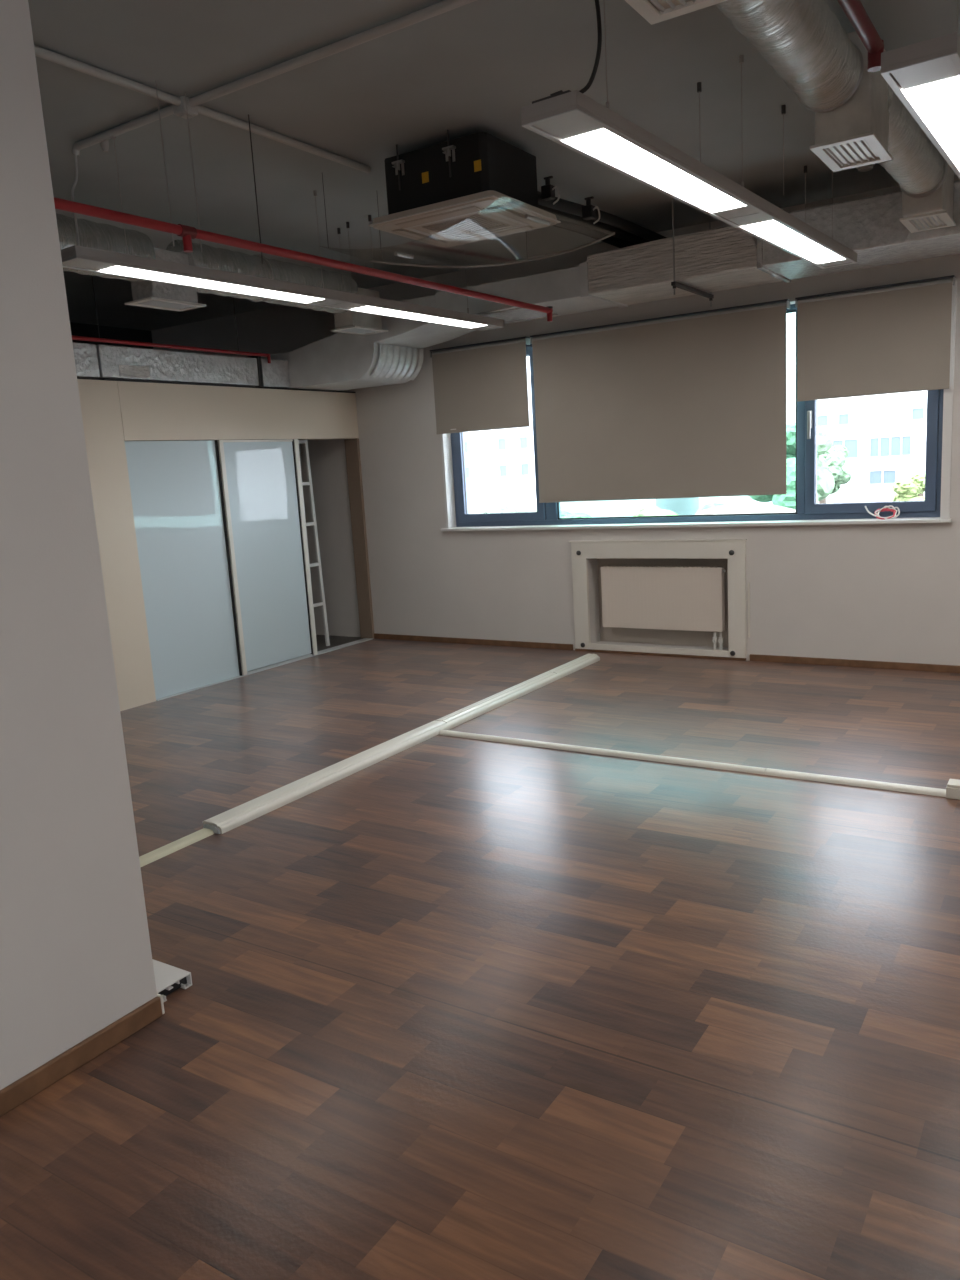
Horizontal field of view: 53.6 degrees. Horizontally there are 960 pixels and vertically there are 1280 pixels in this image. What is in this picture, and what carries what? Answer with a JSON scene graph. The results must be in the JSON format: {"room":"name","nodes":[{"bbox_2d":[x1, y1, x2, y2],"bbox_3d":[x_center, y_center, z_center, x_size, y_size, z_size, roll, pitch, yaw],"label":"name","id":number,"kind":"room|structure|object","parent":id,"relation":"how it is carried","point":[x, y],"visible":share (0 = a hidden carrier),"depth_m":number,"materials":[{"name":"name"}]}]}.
{"room":"empty office","nodes":[
{"label":"empty office","id":0,"kind":"room"},
{"bbox_2d":[0,0,156,1089],"bbox_3d":[-3.022,0.031,0.597,0.870,3.380,5.735,3,12,32],"label":"wall","id":1,"kind":"structure","parent":0,"point":[76,954],"depth_m":2.64,"materials":[{"name":"paint"}]},
{"bbox_2d":[0,996,161,1116],"bbox_3d":[-2.552,1.679,0.653,0.018,0.066,5.735,3,12,32],"label":"baseboard","id":2,"kind":"structure","parent":1,"relation":"attached to","point":[44,1076],"depth_m":2.76,"materials":[{"name":"brown wood"}]},
{"bbox_2d":[157,993,164,1013],"bbox_3d":[-1.033,1.159,3.038,0.057,0.064,0.009,3,12,32],"label":"end cap","id":3,"kind":"object","parent":1,"relation":"attached to","point":[158,995],"visible":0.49,"depth_m":3.02,"materials":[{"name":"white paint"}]},
{"bbox_2d":[70,322,152,348],"bbox_3d":[-6.743,-0.780,6.302,0.200,3.380,11.450,3,12,32],"label":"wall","id":4,"kind":"structure","parent":0,"point":[77,329],"depth_m":10.24,"materials":[{"name":"paint"}]},
{"bbox_2d":[77,379,155,710],"bbox_3d":[-3.676,-0.387,5.765,0.160,2.440,3.710,3,12,32],"label":"wall","id":5,"kind":"structure","parent":0,"point":[99,399],"depth_m":7.10,"materials":[{"name":"beige paint"}]},
{"bbox_2d":[98,379,355,392],"bbox_3d":[-2.052,-2.165,8.162,0.174,0.011,2.847,3,12,32],"label":"trim","id":6,"kind":"structure","parent":5,"relation":"attached to","point":[98,379],"depth_m":7.85,"materials":[{"name":"black metal"}]},
{"bbox_2d":[72,342,340,390],"bbox_3d":[-2.629,-2.191,7.557,0.530,0.317,4.040,3,12,32],"label":"duct","id":7,"kind":"object","parent":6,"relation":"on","point":[92,361],"visible":0.55,"depth_m":7.52,"materials":[{"name":"metal"}]},
{"bbox_2d":[156,638,371,700],"bbox_3d":[-1.856,0.229,8.613,0.106,0.006,2.694,3,12,32],"label":"trim","id":8,"kind":"structure","parent":5,"relation":"attached to","point":[363,639],"depth_m":8.68,"materials":[{"name":"grey metal"}]},
{"bbox_2d":[117,381,358,440],"bbox_3d":[-2.006,-1.956,8.247,0.160,0.432,2.735,3,12,32],"label":"wall","id":9,"kind":"structure","parent":0,"point":[149,411],"depth_m":7.98,"materials":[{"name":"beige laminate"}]},
{"bbox_2d":[124,440,241,698],"bbox_3d":[-2.371,-0.594,7.686,0.036,1.996,0.901,3,12,32],"label":"door","id":10,"kind":"structure","parent":9,"relation":"attached to","point":[176,489],"depth_m":7.67,"materials":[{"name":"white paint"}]},
{"bbox_2d":[218,439,317,674],"bbox_3d":[-1.868,-0.761,8.445,0.052,1.996,0.947,3,12,32],"label":"door","id":11,"kind":"structure","parent":9,"relation":"attached to","point":[262,486],"depth_m":8.42,"materials":[{"name":"white paint"}]},
{"bbox_2d":[0,635,959,1279],"bbox_3d":[-1.702,1.192,3.580,11.800,0.124,12.050,3,12,32],"label":"floor","id":12,"kind":"structure","parent":0,"point":[454,1008],"depth_m":3.01,"materials":[{"name":"brown wood"}]},
{"bbox_2d":[152,959,191,1002],"bbox_3d":[-1.345,1.129,3.346,0.808,0.046,0.140,3,12,32],"label":"cut trunking","id":13,"kind":"object","parent":12,"relation":"on","point":[168,978],"visible":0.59,"depth_m":3.17,"materials":[{"name":"white plastic"}]},
{"bbox_2d":[139,828,213,867],"bbox_3d":[-1.979,1.146,3.545,0.076,0.020,2.512,3,12,32],"label":"cable trunking","id":14,"kind":"object","parent":12,"relation":"on","point":[163,851],"visible":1,"depth_m":4.39,"materials":[{"name":"beige plastic"}]},
{"bbox_2d":[298,440,329,645],"bbox_3d":[-1.810,-0.903,9.150,0.304,2.026,0.496,3,12,32],"label":"ladder","id":15,"kind":"object","parent":12,"relation":"on","point":[309,483],"visible":0.21,"depth_m":9.25,"materials":[{"name":"white metal"}]},
{"bbox_2d":[203,654,599,833],"bbox_3d":[-0.168,0.521,6.310,0.126,0.054,4.211,3,12,32],"label":"cable trunking","id":16,"kind":"object","parent":12,"relation":"on","point":[226,821],"depth_m":5.57,"materials":[{"name":"white plastic"}]},
{"bbox_2d":[439,730,766,774],"bbox_3d":[0.623,0.634,5.512,2.065,0.024,0.060,3,12,32],"label":"strip","id":17,"kind":"object","parent":12,"relation":"on","point":[699,763],"visible":0.97,"depth_m":5.41,"materials":[{"name":"white plastic"}]},
{"bbox_2d":[765,768,945,796],"bbox_3d":[1.853,0.702,4.728,0.850,0.025,0.064,3,12,32],"label":"strip","id":18,"kind":"object","parent":12,"relation":"on","point":[772,772],"visible":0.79,"depth_m":4.69,"materials":[{"name":"white plastic"}]},
{"bbox_2d":[946,779,959,799],"bbox_3d":[3.230,0.757,3.848,2.420,0.068,0.105,3,12,32],"label":"box","id":19,"kind":"object","parent":12,"relation":"on","point":[953,786],"depth_m":4.44,"materials":[{"name":"white plastic"}]},
{"bbox_2d":[28,0,959,330],"bbox_3d":[-1.909,-2.283,2.952,11.800,0.200,12.050,3,12,32],"label":"ceiling","id":20,"kind":"structure","parent":0,"point":[470,68],"depth_m":4.60,"materials":[{"name":"grey paint"}]},
{"bbox_2d":[100,140,108,151],"bbox_3d":[-1.864,-2.465,4.720,0.040,0.074,0.040,3,12,32],"label":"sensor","id":21,"kind":"object","parent":20,"relation":"attached to","point":[104,144],"visible":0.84,"depth_m":4.71,"materials":[{"name":"grey plastic"}]},
{"bbox_2d":[72,105,173,155],"bbox_3d":[-1.721,-2.457,4.588,0.814,0.057,0.039,3,12,34],"label":"conduit","id":22,"kind":"object","parent":20,"relation":"attached to","point":[167,111],"visible":0.99,"depth_m":4.57,"materials":[{"name":"grey metal"}]},
{"bbox_2d":[71,154,79,245],"bbox_3d":[-2.023,-2.170,4.744,0.042,0.541,0.256,-5,10,-9],"label":"hanging cable","id":23,"kind":"object","parent":22,"relation":"hanging from","point":[75,155],"visible":0.81,"depth_m":4.78,"materials":[{"name":"grey plastic"}]},
{"bbox_2d":[72,275,270,362],"bbox_3d":[-2.847,-2.436,6.713,0.038,0.724,3.704,3,12,32],"label":"pipe","id":24,"kind":"object","parent":20,"relation":"hanging from","point":[99,339],"visible":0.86,"depth_m":7.37,"materials":[{"name":"metal"}]},
{"bbox_2d":[173,96,197,118],"bbox_3d":[-1.346,-2.428,4.343,0.080,0.073,0.080,3,12,32],"label":"junction box","id":25,"kind":"object","parent":20,"relation":"attached to","point":[180,111],"visible":0.77,"depth_m":4.32,"materials":[{"name":"grey metal"}]},
{"bbox_2d":[34,45,370,172],"bbox_3d":[-1.605,-2.355,3.933,0.036,0.036,3.620,3,12,32],"label":"conduit","id":26,"kind":"object","parent":20,"relation":"attached to","point":[40,52],"visible":0.82,"depth_m":4.29,"materials":[{"name":"grey metal"}]},
{"bbox_2d":[61,136,503,330],"bbox_3d":[-0.955,-2.441,5.970,0.208,0.632,3.728,4,12,34],"label":"ceiling light","id":27,"kind":"object","parent":20,"relation":"hanging from","point":[73,257],"visible":0.94,"depth_m":5.42,"materials":[{"name":"grey metal"}]},
{"bbox_2d":[100,266,322,302],"bbox_3d":[-1.425,-1.983,5.317,0.166,0.010,1.470,4,12,34],"label":"diffuser","id":28,"kind":"object","parent":27,"relation":"attached to","point":[176,275],"depth_m":5.22,"materials":[{"name":"white plastic"}]},
{"bbox_2d":[351,306,485,327],"bbox_3d":[-0.390,-2.315,6.818,0.166,0.010,1.406,4,12,34],"label":"diffuser","id":29,"kind":"object","parent":27,"relation":"attached to","point":[415,313],"depth_m":6.76,"materials":[{"name":"white plastic"}]},
{"bbox_2d":[54,80,552,321],"bbox_3d":[-0.831,-2.268,5.020,0.052,0.689,5.011,3,12,33],"label":"pipe","id":30,"kind":"object","parent":20,"relation":"hanging from","point":[187,233],"visible":1,"depth_m":4.57,"materials":[{"name":"metal"}]},
{"bbox_2d":[188,0,476,106],"bbox_3d":[-0.077,-2.369,3.525,2.938,0.036,0.036,3,12,33],"label":"conduit","id":31,"kind":"object","parent":20,"relation":"attached to","point":[444,6],"visible":1,"depth_m":3.85,"materials":[{"name":"grey metal"}]},
{"bbox_2d":[337,228,342,278],"bbox_3d":[-0.991,-2.733,6.774,0.020,0.379,0.020,-10,12,-34],"label":"rod","id":32,"kind":"object","parent":20,"relation":"hanging from","point":[338,229],"visible":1,"depth_m":6.75,"materials":[{"name":"grey metal"}]},
{"bbox_2d":[346,222,351,274],"bbox_3d":[-0.907,-2.712,6.627,0.020,0.379,0.020,-10,12,-34],"label":"rod","id":33,"kind":"object","parent":20,"relation":"hanging from","point":[347,223],"visible":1,"depth_m":6.60,"materials":[{"name":"grey metal"}]},
{"bbox_2d":[368,215,373,267],"bbox_3d":[-0.738,-2.696,6.484,0.020,0.379,0.020,-10,12,-34],"label":"rod","id":34,"kind":"object","parent":20,"relation":"hanging from","point":[369,216],"visible":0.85,"depth_m":6.46,"materials":[{"name":"grey metal"}]},
{"bbox_2d":[368,129,560,247],"bbox_3d":[-0.088,-2.503,5.286,0.808,0.405,0.738,3,12,32],"label":"air conditioner","id":35,"kind":"object","parent":20,"relation":"hanging from","point":[479,186],"visible":1,"depth_m":5.08,"materials":[{"name":"beige plastic"}]},
{"bbox_2d":[422,214,508,236],"bbox_3d":[-0.077,-2.327,5.317,0.370,0.018,0.340,3,12,32],"label":"grille","id":36,"kind":"object","parent":35,"relation":"attached to","point":[470,224],"depth_m":5.33,"materials":[{"name":"beige plastic"}]},
{"bbox_2d":[541,176,559,204],"bbox_3d":[0.399,-2.495,5.280,0.107,0.150,0.060,3,12,32],"label":"valve","id":37,"kind":"object","parent":35,"relation":"attached to","point":[547,190],"visible":1,"depth_m":5.27,"materials":[{"name":"black metal"}]},
{"bbox_2d":[582,196,599,223],"bbox_3d":[0.644,-2.458,5.444,0.107,0.150,0.060,3,12,32],"label":"valve","id":38,"kind":"object","parent":35,"relation":"attached to","point":[588,211],"visible":1,"depth_m":5.43,"materials":[{"name":"black metal"}]},
{"bbox_2d":[553,219,633,247],"bbox_3d":[0.662,-2.817,6.547,0.068,0.139,2.367,3,12,32],"label":"insulated pipe","id":39,"kind":"object","parent":35,"relation":"attached to","point":[580,229],"visible":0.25,"depth_m":6.70,"materials":[{"name":"black"}]},
{"bbox_2d":[538,205,649,244],"bbox_3d":[0.772,-2.811,6.477,0.068,0.139,2.367,3,12,32],"label":"insulated pipe","id":40,"kind":"object","parent":35,"relation":"attached to","point":[602,227],"visible":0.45,"depth_m":6.49,"materials":[{"name":"black"}]},
{"bbox_2d":[538,191,666,240],"bbox_3d":[0.881,-2.804,6.407,0.068,0.139,2.367,3,12,32],"label":"insulated pipe","id":41,"kind":"object","parent":35,"relation":"attached to","point":[562,205],"visible":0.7,"depth_m":6.30,"materials":[{"name":"black"}]},
{"bbox_2d":[322,173,614,267],"bbox_3d":[-0.119,-2.502,5.575,1.445,0.509,1.173,3,12,32],"label":"air deflector","id":42,"kind":"object","parent":20,"relation":"hanging from","point":[536,219],"visible":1,"depth_m":5.91,"materials":[{"name":"clear plastic"}]},
{"bbox_2d":[579,0,601,93],"bbox_3d":[0.317,-2.023,3.000,0.129,0.585,0.035,3,12,32],"label":"cable","id":43,"kind":"object","parent":20,"relation":"hanging from","point":[599,26],"visible":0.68,"depth_m":3.00,"materials":[{"name":"black plastic"}]},
{"bbox_2d":[521,0,856,268],"bbox_3d":[1.204,-2.308,4.415,0.209,0.632,3.500,4,13,35],"label":"ceiling light","id":44,"kind":"object","parent":20,"relation":"hanging from","point":[573,120],"visible":0.97,"depth_m":3.75,"materials":[{"name":"grey metal"}]},
{"bbox_2d":[564,128,746,212],"bbox_3d":[0.753,-1.860,3.812,0.166,0.010,1.380,4,13,35],"label":"diffuser","id":45,"kind":"object","parent":44,"relation":"attached to","point":[686,182],"depth_m":3.72,"materials":[{"name":"white plastic"}]},
{"bbox_2d":[742,220,844,263],"bbox_3d":[1.747,-2.171,5.206,0.166,0.010,1.320,4,13,35],"label":"diffuser","id":46,"kind":"object","parent":44,"relation":"attached to","point":[790,236],"depth_m":5.11,"materials":[{"name":"white plastic"}]},
{"bbox_2d":[671,198,713,306],"bbox_3d":[1.516,-2.749,6.775,0.030,0.638,0.785,3,12,32],"label":"hanger","id":47,"kind":"object","parent":20,"relation":"hanging from","point":[674,283],"visible":0.84,"depth_m":6.60,"materials":[{"name":"grey metal"}]},
{"bbox_2d":[289,180,959,390],"bbox_3d":[2.020,-2.470,6.510,8.420,0.695,0.715,3,12,32],"label":"duct","id":48,"kind":"object","parent":47,"relation":"on","point":[727,257],"visible":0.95,"depth_m":6.77,"materials":[{"name":"metal"}]},
{"bbox_2d":[56,213,387,334],"bbox_3d":[-2.118,-2.344,5.970,0.324,0.432,4.625,3,12,32],"label":"duct","id":49,"kind":"object","parent":48,"relation":"attached to","point":[101,236],"visible":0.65,"depth_m":6.21,"materials":[{"name":"metal"}]},
{"bbox_2d":[625,0,955,232],"bbox_3d":[1.220,-2.182,3.543,0.342,0.415,5.148,4,12,34],"label":"duct","id":50,"kind":"object","parent":48,"relation":"attached to","point":[860,120],"visible":0.96,"depth_m":3.86,"materials":[{"name":"metal"}]},
{"bbox_2d":[837,0,883,71],"bbox_3d":[0.626,-1.789,2.153,0.056,0.096,2.870,3,12,32],"label":"pipe","id":51,"kind":"object","parent":50,"relation":"attached to","point":[854,10],"visible":0.86,"depth_m":3.14,"materials":[{"name":"red metal"}]},
{"bbox_2d":[697,82,701,161],"bbox_3d":[1.053,-2.360,4.546,0.020,0.559,0.020,-10,12,-34],"label":"rod","id":52,"kind":"object","parent":20,"relation":"hanging from","point":[699,87],"visible":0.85,"depth_m":4.51,"materials":[{"name":"grey metal"}]},
{"bbox_2d":[781,105,785,194],"bbox_3d":[1.563,-2.520,4.894,0.020,0.429,0.020,-10,12,-34],"label":"rod","id":53,"kind":"object","parent":20,"relation":"hanging from","point":[783,107],"visible":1,"depth_m":4.88,"materials":[{"name":"grey metal"}]},
{"bbox_2d":[804,165,806,222],"bbox_3d":[2.038,-2.745,5.955,0.020,0.419,0.020,-10,12,-34],"label":"rod","id":54,"kind":"object","parent":20,"relation":"hanging from","point":[805,167],"visible":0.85,"depth_m":5.94,"materials":[{"name":"grey metal"}]},
{"bbox_2d":[856,164,874,171],"bbox_3d":[2.406,-2.954,5.937,0.110,0.044,0.110,3,12,32],"label":"smoke detector","id":55,"kind":"object","parent":20,"relation":"attached to","point":[865,168],"visible":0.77,"depth_m":5.92,"materials":[{"name":"white plastic"}]},
{"bbox_2d":[881,0,959,178],"bbox_3d":[2.184,-2.300,4.047,0.209,0.632,3.220,4,12,34],"label":"ceiling light","id":56,"kind":"object","parent":20,"relation":"hanging from","point":[924,75],"visible":1,"depth_m":2.99,"materials":[{"name":"grey metal"}]},
{"bbox_2d":[903,76,959,168],"bbox_3d":[1.776,-1.863,3.494,0.166,0.010,1.270,4,12,34],"label":"diffuser","id":57,"kind":"object","parent":56,"relation":"attached to","point":[935,105],"depth_m":3.23,"materials":[{"name":"white plastic"}]},
{"bbox_2d":[151,174,959,665],"bbox_3d":[1.296,-1.572,8.041,11.800,3.380,0.320,3,12,32],"label":"wall","id":58,"kind":"structure","parent":0,"point":[869,592],"depth_m":8.47,"materials":[{"name":"paint"}]},
{"bbox_2d":[344,438,373,638],"bbox_3d":[-1.211,-1.002,9.578,0.160,2.007,0.034,3,12,32],"label":"trim","id":59,"kind":"structure","parent":58,"relation":"attached to","point":[352,447],"depth_m":9.55,"materials":[{"name":"beige"}]},
{"bbox_2d":[440,433,455,527],"bbox_3d":[-0.318,-1.860,8.898,0.024,1.609,0.132,3,12,32],"label":"trim","id":60,"kind":"structure","parent":58,"relation":"attached to","point":[446,449],"depth_m":8.95,"materials":[{"name":"white paint"}]},
{"bbox_2d":[374,633,572,649],"bbox_3d":[-0.125,0.012,9.106,2.268,0.055,0.018,3,12,32],"label":"baseboard","id":61,"kind":"structure","parent":58,"relation":"attached to","point":[540,645],"depth_m":9.04,"materials":[{"name":"brown wood"}]},
{"bbox_2d":[569,539,746,657],"bbox_3d":[1.466,-0.359,7.973,1.557,0.954,0.046,3,12,32],"label":"surround","id":62,"kind":"object","parent":58,"relation":"attached to","point":[733,550],"visible":1,"depth_m":7.86,"materials":[{"name":"white paint"}]},
{"bbox_2d":[575,648,745,660],"bbox_3d":[1.498,0.120,8.069,1.530,0.022,0.030,3,12,32],"label":"baseboard","id":63,"kind":"structure","parent":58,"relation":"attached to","point":[576,649],"depth_m":8.03,"materials":[{"name":"brown wood"}]},
{"bbox_2d":[597,559,727,647],"bbox_3d":[1.617,-0.355,8.214,1.260,0.790,0.110,3,12,32],"label":"wall niche","id":64,"kind":"object","parent":58,"relation":"attached to","point":[612,634],"visible":0.29,"depth_m":8.20,"materials":[{"name":"paint"}]},
{"bbox_2d":[601,566,725,649],"bbox_3d":[1.547,-0.283,8.061,1.097,0.687,0.068,3,12,32],"label":"radiator","id":65,"kind":"object","parent":58,"relation":"attached to","point":[688,598],"visible":1,"depth_m":8.00,"materials":[{"name":"beige metal"}]},
{"bbox_2d":[603,566,716,567],"bbox_3d":[1.504,-0.614,8.018,0.996,0.016,0.060,3,12,32],"label":"grille","id":66,"kind":"object","parent":65,"relation":"attached to","point":[603,566],"depth_m":7.99,"materials":[{"name":"beige metal"}]},
{"bbox_2d":[441,304,951,530],"bbox_3d":[1.481,-1.749,7.776,4.350,1.635,0.255,3,12,32],"label":"window","id":67,"kind":"structure","parent":58,"relation":"in","point":[547,516],"depth_m":7.32,"materials":[{"name":"blue metal"}]},
{"bbox_2d":[430,336,529,433],"bbox_3d":[0.007,-2.253,8.488,1.009,0.753,0.073,3,12,32],"label":"roller blind","id":68,"kind":"object","parent":67,"relation":"attached to","point":[483,386],"visible":1,"depth_m":8.45,"materials":[{"name":"beige fabric"}]},
{"bbox_2d":[530,299,789,502],"bbox_3d":[1.395,-1.853,7.674,2.159,1.413,0.073,3,12,32],"label":"roller blind","id":69,"kind":"object","parent":67,"relation":"attached to","point":[687,405],"visible":1,"depth_m":7.59,"materials":[{"name":"beige fabric"}]},
{"bbox_2d":[795,275,956,401],"bbox_3d":[2.777,-2.104,6.721,1.058,0.742,0.073,3,12,32],"label":"roller blind","id":70,"kind":"object","parent":67,"relation":"attached to","point":[890,338],"visible":1,"depth_m":6.68,"materials":[{"name":"beige fabric"}]},
{"bbox_2d":[864,505,899,519],"bbox_3d":[2.944,-0.935,6.958,0.240,0.103,0.078,3,12,32],"label":"cable coil","id":71,"kind":"object","parent":67,"relation":"on","point":[885,508],"visible":1,"depth_m":6.95,"materials":[{"name":"red"}]},
{"bbox_2d":[750,654,959,672],"bbox_3d":[4.136,0.251,6.390,4.670,0.055,0.018,3,12,32],"label":"baseboard","id":72,"kind":"structure","parent":58,"relation":"attached to","point":[753,657],"depth_m":7.19,"materials":[{"name":"brown wood"}]},
{"bbox_2d":[940,278,956,517],"bbox_3d":[3.264,-1.660,6.613,0.059,1.609,0.134,3,12,32],"label":"trim","id":73,"kind":"structure","parent":58,"relation":"attached to","point":[948,393],"depth_m":6.60,"materials":[{"name":"white paint"}]},
{"label":"outside","id":74,"kind":"structure","parent":0,"visible":0},
{"bbox_3d":[25.045,-2.659,66.992,150.000,0.200,121.700,3,12,32],"label":"ground","id":75,"kind":"structure","parent":74,"visible":0},
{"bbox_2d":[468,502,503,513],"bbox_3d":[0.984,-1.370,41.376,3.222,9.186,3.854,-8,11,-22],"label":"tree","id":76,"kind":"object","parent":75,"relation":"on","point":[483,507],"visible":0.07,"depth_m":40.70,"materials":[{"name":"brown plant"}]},
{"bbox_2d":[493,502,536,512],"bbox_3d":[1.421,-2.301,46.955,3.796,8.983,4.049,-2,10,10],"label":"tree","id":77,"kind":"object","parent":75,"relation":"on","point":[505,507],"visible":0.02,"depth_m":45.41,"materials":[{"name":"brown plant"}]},
{"bbox_2d":[561,510,590,517],"bbox_3d":[2.786,-0.464,36.660,3.677,8.871,4.085,3,12,32],"label":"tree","id":78,"kind":"object","parent":75,"relation":"on","point":[564,514],"visible":0.02,"depth_m":36.24,"materials":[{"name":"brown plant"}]},
{"bbox_2d":[464,356,698,516],"bbox_3d":[0.570,-12.189,58.492,25.600,24.400,9.100,3,12,32],"label":"apartment building","id":79,"kind":"structure","parent":75,"relation":"on","point":[500,464],"depth_m":53.06,"materials":[{"name":"grey"}]},
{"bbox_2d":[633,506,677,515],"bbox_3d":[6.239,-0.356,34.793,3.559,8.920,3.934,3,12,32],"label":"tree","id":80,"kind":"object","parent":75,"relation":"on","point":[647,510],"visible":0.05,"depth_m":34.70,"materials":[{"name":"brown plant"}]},
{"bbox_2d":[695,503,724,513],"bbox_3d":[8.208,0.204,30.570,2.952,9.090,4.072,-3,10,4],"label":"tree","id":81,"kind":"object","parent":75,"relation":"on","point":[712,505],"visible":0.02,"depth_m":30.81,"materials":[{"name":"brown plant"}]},
{"bbox_2d":[695,500,795,514],"bbox_3d":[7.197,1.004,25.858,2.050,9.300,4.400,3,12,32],"label":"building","id":82,"kind":"structure","parent":75,"relation":"on","point":[747,507],"depth_m":25.23,"materials":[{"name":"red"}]},
{"bbox_2d":[749,423,834,508],"bbox_3d":[10.592,-1.845,33.722,3.758,11.718,3.426,-1,11,14],"label":"tree","id":83,"kind":"object","parent":75,"relation":"on","point":[825,438],"visible":0.16,"depth_m":32.19,"materials":[{"name":"green plant"}]},
{"bbox_2d":[699,312,926,507],"bbox_3d":[23.931,-11.264,42.608,27.100,25.500,8.600,3,12,32],"label":"apartment building","id":84,"kind":"structure","parent":75,"relation":"on","point":[884,435],"depth_m":42.55,"materials":[{"name":"grey"}]},
{"bbox_2d":[819,445,850,502],"bbox_3d":[14.617,-2.860,40.798,2.482,10.729,2.272,3,12,32],"label":"tree","id":85,"kind":"object","parent":75,"relation":"on","point":[836,456],"visible":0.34,"depth_m":39.04,"materials":[{"name":"green plant"}]},
{"bbox_2d":[892,472,924,500],"bbox_3d":[17.015,-1.703,37.029,1.811,9.515,2.221,-11,13,-35],"label":"tree","id":86,"kind":"object","parent":75,"relation":"on","point":[904,490],"visible":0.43,"depth_m":36.28,"materials":[{"name":"green plant"}]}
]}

